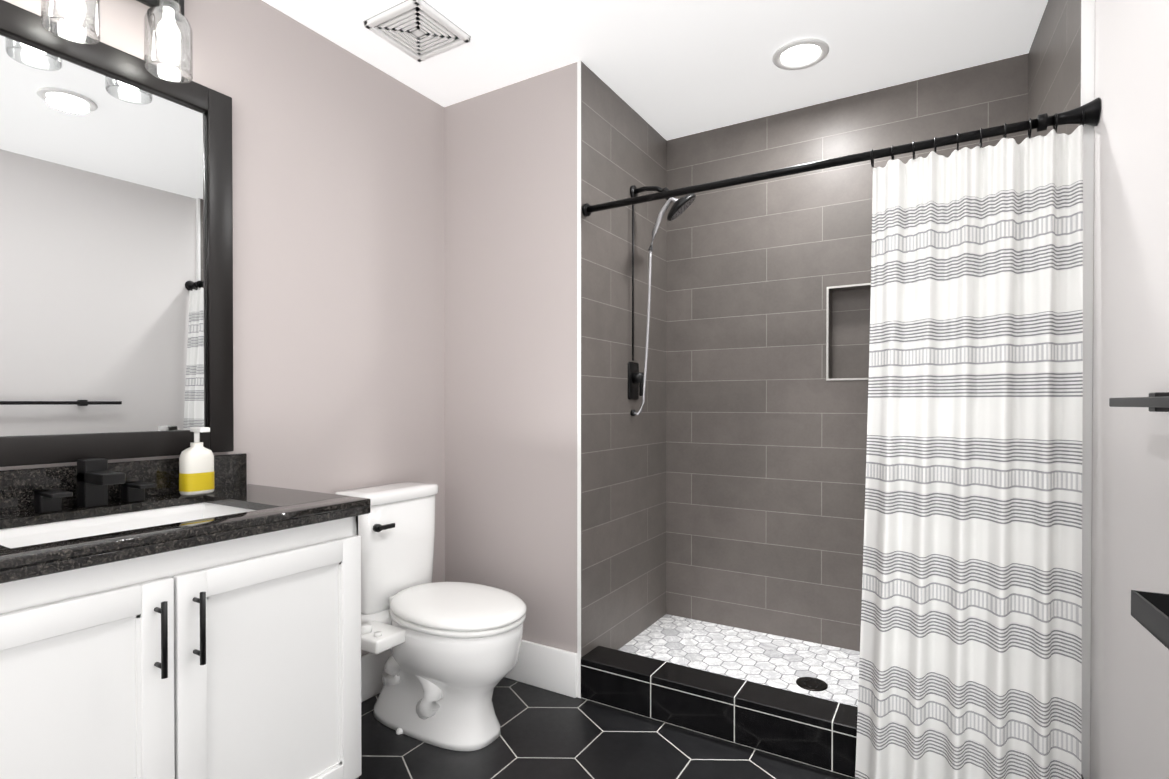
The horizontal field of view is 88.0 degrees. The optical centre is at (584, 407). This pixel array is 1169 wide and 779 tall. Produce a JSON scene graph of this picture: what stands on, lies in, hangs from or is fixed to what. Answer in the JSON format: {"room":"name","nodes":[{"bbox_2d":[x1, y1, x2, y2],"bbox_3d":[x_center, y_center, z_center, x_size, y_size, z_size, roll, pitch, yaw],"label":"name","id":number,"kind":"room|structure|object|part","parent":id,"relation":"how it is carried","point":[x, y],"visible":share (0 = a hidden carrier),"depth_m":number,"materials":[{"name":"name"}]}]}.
{"room":"bathroom","nodes":[
{"label":"bathroom","id":0,"kind":"room"},
{"bbox_2d":[0,0,444,655],"bbox_3d":[-1.165,-0.101,1.872,0.100,2.440,3.950,0,1,31],"label":"wall","id":1,"kind":"structure","parent":0,"point":[338,276],"depth_m":2.16,"materials":[{"name":"grey paint"}]},
{"bbox_2d":[41,0,192,82],"bbox_3d":[-1.248,-1.053,1.454,0.177,0.320,0.600,0,1,31],"label":"sconce","id":2,"kind":"object","parent":1,"relation":"attached to","point":[168,34],"visible":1,"depth_m":1.59,"materials":[{"name":"black"}]},
{"bbox_2d":[0,0,233,466],"bbox_3d":[-1.302,-0.406,1.514,0.028,1.085,0.820,0,1,31],"label":"mirror","id":3,"kind":"object","parent":1,"relation":"attached to","point":[116,264],"visible":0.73,"depth_m":1.59,"materials":[{"name":"clear glass"}]},
{"bbox_2d":[361,648,391,701],"bbox_3d":[-0.839,1.030,2.311,0.016,0.170,0.844,0,1,31],"label":"baseboard","id":4,"kind":"structure","parent":1,"relation":"attached to","point":[372,671],"depth_m":2.33,"materials":[{"name":"white"}]},
{"bbox_2d":[444,62,576,652],"bbox_3d":[-0.064,-0.110,2.931,0.695,2.440,1.000,0,1,31],"label":"wall","id":5,"kind":"structure","parent":0,"point":[510,211],"depth_m":2.48,"materials":[{"name":"grey paint"}]},
{"bbox_2d":[505,640,576,697],"bbox_3d":[-0.327,1.029,2.505,0.693,0.170,0.016,0,1,31],"label":"baseboard","id":6,"kind":"structure","parent":5,"relation":"attached to","point":[549,668],"depth_m":2.39,"materials":[{"name":"white"}]},
{"bbox_2d":[577,60,580,697],"bbox_3d":[-0.021,-0.105,2.319,0.015,2.440,0.004,0,1,31],"label":"trim","id":7,"kind":"structure","parent":5,"relation":"attached to","point":[579,379],"depth_m":2.32,"materials":[{"name":"white paint"}]},
{"bbox_2d":[581,61,666,656],"bbox_3d":[0.196,-0.108,2.677,0.012,2.440,0.832,0,1,31],"label":"shower wall tile","id":8,"kind":"structure","parent":5,"relation":"attached to","point":[623,487],"depth_m":2.59,"materials":[{"name":"grey tile"}]},
{"bbox_2d":[628,185,695,415],"bbox_3d":[0.337,-0.474,2.606,0.299,1.022,0.146,0,1,31],"label":"shower head","id":9,"kind":"object","parent":8,"relation":"attached to","point":[636,378],"visible":0.96,"depth_m":2.65},
{"bbox_2d":[359,677,854,778],"bbox_3d":[-0.266,1.177,0.757,2.800,0.100,2.950,0,1,31],"label":"floor","id":10,"kind":"structure","parent":0,"point":[546,734],"depth_m":1.97,"materials":[{"name":"black tile"}]},
{"bbox_2d":[0,453,370,778],"bbox_3d":[-1.061,0.626,1.378,0.591,0.993,0.948,0,1,31],"label":"bathroom vanity","id":11,"kind":"object","parent":10,"relation":"on","point":[155,623],"visible":1,"depth_m":1.33,"materials":[{"name":"white wood"}]},
{"bbox_3d":[-0.967,0.675,1.053,0.020,0.650,0.455,0,1,31],"label":"door","id":12,"kind":"part","parent":11,"relation":"part of","materials":[{"name":"white wood"}]},
{"bbox_3d":[-0.842,0.459,1.204,0.037,0.150,0.011,0,1,31],"label":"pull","id":13,"kind":"part","parent":11,"relation":"part of","materials":[{"name":"black metal"}]},
{"bbox_2d":[0,453,370,583],"bbox_3d":[-1.068,0.217,1.380,0.574,0.140,0.948,0,1,31],"label":"countertop","id":14,"kind":"structure","parent":11,"relation":"on","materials":[{"name":"black stone"}]},
{"bbox_2d":[34,458,156,512],"bbox_3d":[-1.195,0.188,1.495,0.144,0.118,0.216,0,1,31],"label":"faucet","id":15,"kind":"object","parent":14,"relation":"on","point":[94,477],"depth_m":1.50,"materials":[{"name":"black metal"}]},
{"bbox_2d":[0,502,255,548],"bbox_3d":[-1.044,0.351,1.388,0.388,0.167,0.538,0,1,31],"label":"sink","id":16,"kind":"object","parent":14,"relation":"in","point":[27,532],"depth_m":1.50,"materials":[{"name":"white ceramic"}]},
{"bbox_2d":[179,427,214,495],"bbox_3d":[-1.094,0.149,1.714,0.080,0.190,0.081,0,1,31],"label":"soap bottle","id":17,"kind":"object","parent":14,"relation":"on","point":[196,467],"visible":1,"depth_m":1.69,"materials":[{"name":"white plastic"}]},
{"bbox_3d":[-0.805,0.458,1.265,0.037,0.150,0.011,0,1,31],"label":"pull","id":18,"kind":"part","parent":11,"relation":"part of","materials":[{"name":"black metal"}]},
{"bbox_3d":[-0.729,0.672,1.448,0.020,0.650,0.455,0,1,31],"label":"door","id":19,"kind":"part","parent":11,"relation":"part of","materials":[{"name":"white wood"}]},
{"bbox_2d":[335,481,526,750],"bbox_3d":[-0.552,0.708,2.105,0.702,0.817,0.495,0,1,31],"label":"toilet","id":20,"kind":"object","parent":10,"relation":"on","point":[451,662],"visible":0.83,"depth_m":2.03,"materials":[{"name":"white ceramic"}]},
{"bbox_3d":[-0.701,0.417,2.120,0.025,0.028,0.079,0,1,31],"label":"lever","id":21,"kind":"part","parent":20,"relation":"part of","materials":[{"name":"black metal"}]},
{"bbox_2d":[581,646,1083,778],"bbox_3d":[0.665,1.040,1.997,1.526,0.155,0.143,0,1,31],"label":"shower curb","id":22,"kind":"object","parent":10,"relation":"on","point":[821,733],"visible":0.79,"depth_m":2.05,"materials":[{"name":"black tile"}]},
{"bbox_2d":[262,0,1047,139],"bbox_3d":[-0.009,-1.366,1.166,2.800,0.100,3.950,0,1,31],"label":"ceiling","id":23,"kind":"structure","parent":0,"point":[669,69],"depth_m":2.21,"materials":[{"name":"white paint"}]},
{"bbox_2d":[363,0,470,61],"bbox_3d":[-0.580,-1.313,2.112,0.256,0.020,0.256,0,1,31],"label":"ceiling vent","id":24,"kind":"object","parent":23,"relation":"in","point":[420,30],"visible":1,"depth_m":2.10,"materials":[{"name":"grey"}]},
{"bbox_2d":[772,38,828,69],"bbox_3d":[0.806,-1.318,2.258,0.200,0.012,0.200,0,1,31],"label":"recessed light","id":25,"kind":"object","parent":23,"relation":"in","point":[803,53],"visible":1,"depth_m":2.25,"materials":[{"name":"white plastic"}]},
{"bbox_2d":[619,614,859,706],"bbox_3d":[0.885,1.076,2.345,1.521,0.078,0.680,0,1,31],"label":"floor","id":26,"kind":"structure","parent":0,"point":[780,662],"depth_m":2.53,"materials":[{"name":"tile"}]},
{"bbox_2d":[796,677,827,690],"bbox_3d":[0.853,1.035,2.271,0.112,0.004,0.112,0,1,31],"label":"shower drain","id":27,"kind":"object","parent":26,"relation":"on","point":[811,683],"visible":1,"depth_m":2.27,"materials":[{"name":"grey metal"}]},
{"bbox_2d":[1090,0,1168,778],"bbox_3d":[0.925,-0.092,0.672,0.120,2.440,3.866,0,0,27],"label":"wall","id":28,"kind":"structure","parent":0,"point":[1129,702],"depth_m":1.33,"materials":[{"name":"white paint"}]},
{"bbox_2d":[666,53,1027,651],"bbox_3d":[1.175,-0.107,2.663,1.705,2.440,0.180,0,1,31],"label":"shower wall tile","id":29,"kind":"structure","parent":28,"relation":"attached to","point":[766,435],"depth_m":2.73,"materials":[{"name":"grey tile"}]},
{"bbox_2d":[826,283,870,380],"bbox_3d":[1.203,-0.322,2.541,0.350,0.406,0.007,0,1,31],"label":"trim","id":30,"kind":"structure","parent":29,"relation":"attached to","point":[827,328],"depth_m":2.62,"materials":[{"name":"grey"}]},
{"bbox_2d":[1028,0,1080,137],"bbox_3d":[1.500,-0.102,1.940,0.023,2.440,0.768,0,0,27],"label":"shower wall tile","id":31,"kind":"structure","parent":28,"relation":"attached to","point":[1054,70],"depth_m":1.86,"materials":[{"name":"grey tile"}]},
{"bbox_2d":[1081,0,1094,778],"bbox_3d":[1.321,-0.099,1.595,0.026,2.440,0.012,0,1,31],"label":"trim","id":32,"kind":"structure","parent":28,"relation":"attached to","point":[1087,43],"depth_m":1.59,"materials":[{"name":"white paint"}]},
{"bbox_2d":[1109,392,1168,411],"bbox_3d":[0.919,-0.009,0.868,0.067,0.034,0.800,0,0,27],"label":"towel bar","id":33,"kind":"object","parent":28,"relation":"attached to","point":[1156,402],"visible":1,"depth_m":1.06,"materials":[{"name":"black metal"}]},
{"bbox_2d":[1131,590,1168,648],"bbox_3d":[0.712,0.274,0.564,0.154,0.050,0.600,0,0,27],"label":"towel shelf","id":34,"kind":"object","parent":28,"relation":"attached to","point":[1150,612],"visible":1,"depth_m":0.82,"materials":[{"name":"black metal"}]}
]}

